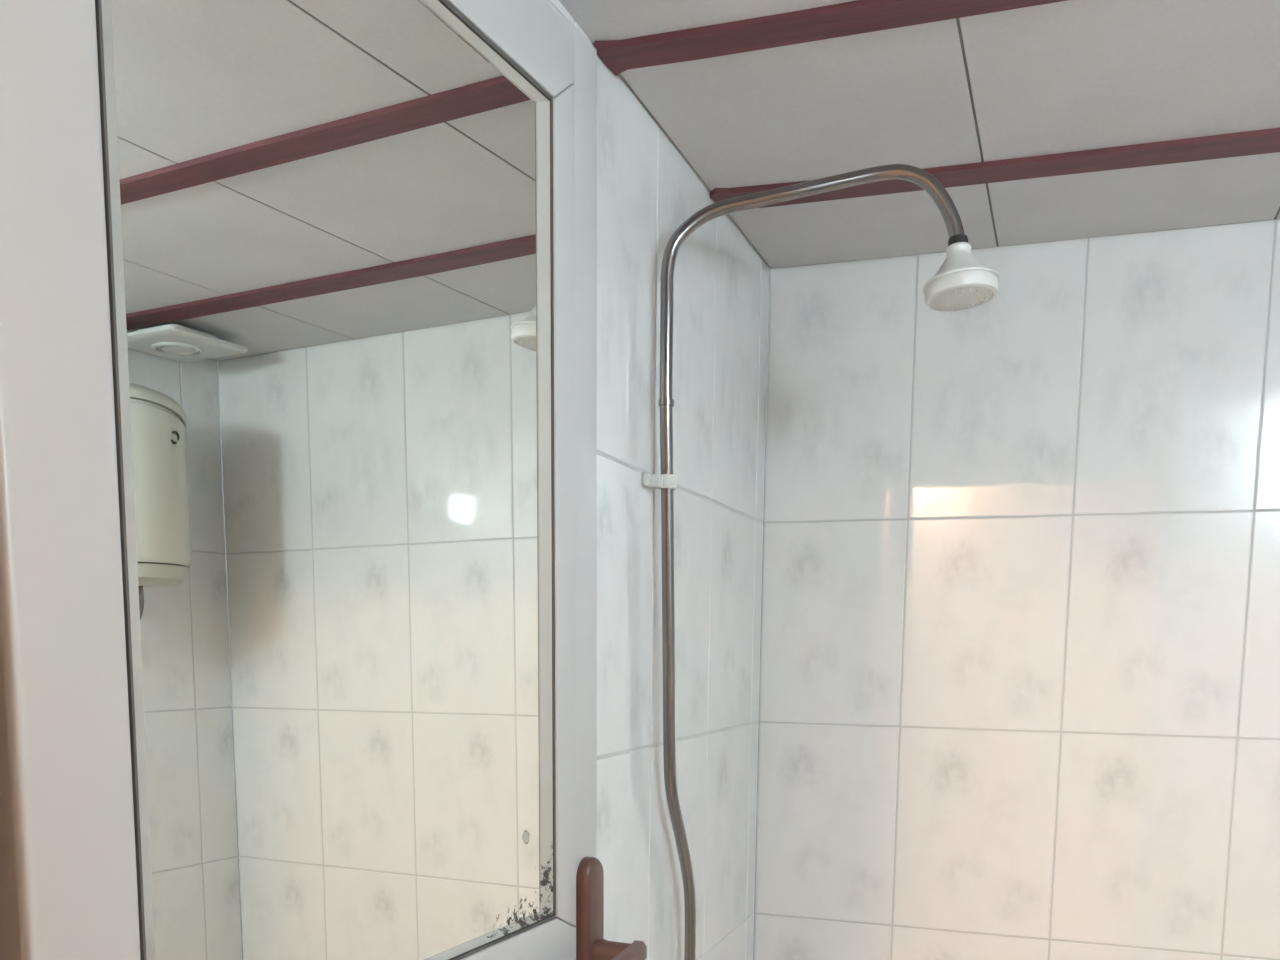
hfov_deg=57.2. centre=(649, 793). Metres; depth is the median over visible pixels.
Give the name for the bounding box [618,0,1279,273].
ceiling
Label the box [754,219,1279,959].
wall
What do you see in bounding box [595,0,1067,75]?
batten
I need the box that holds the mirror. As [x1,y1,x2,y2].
[111,0,540,959]
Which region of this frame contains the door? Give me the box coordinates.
[0,0,646,959]
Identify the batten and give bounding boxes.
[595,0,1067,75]
[710,128,1279,207]
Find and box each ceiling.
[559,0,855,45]
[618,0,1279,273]
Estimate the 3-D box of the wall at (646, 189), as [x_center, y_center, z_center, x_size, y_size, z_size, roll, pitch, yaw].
[0.007,0.193,1.571,0.020,2.004,1.000,3,8,19]
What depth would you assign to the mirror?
0.78 m
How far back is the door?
0.75 m
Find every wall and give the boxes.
[551,0,768,959]
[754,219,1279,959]
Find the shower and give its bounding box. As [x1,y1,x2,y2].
[642,164,999,959]
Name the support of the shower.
attached to the wall at (646, 189)
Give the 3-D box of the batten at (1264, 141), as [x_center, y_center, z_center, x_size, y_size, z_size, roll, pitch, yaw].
[0.792,-0.777,1.379,1.483,0.008,0.072,3,7,18]

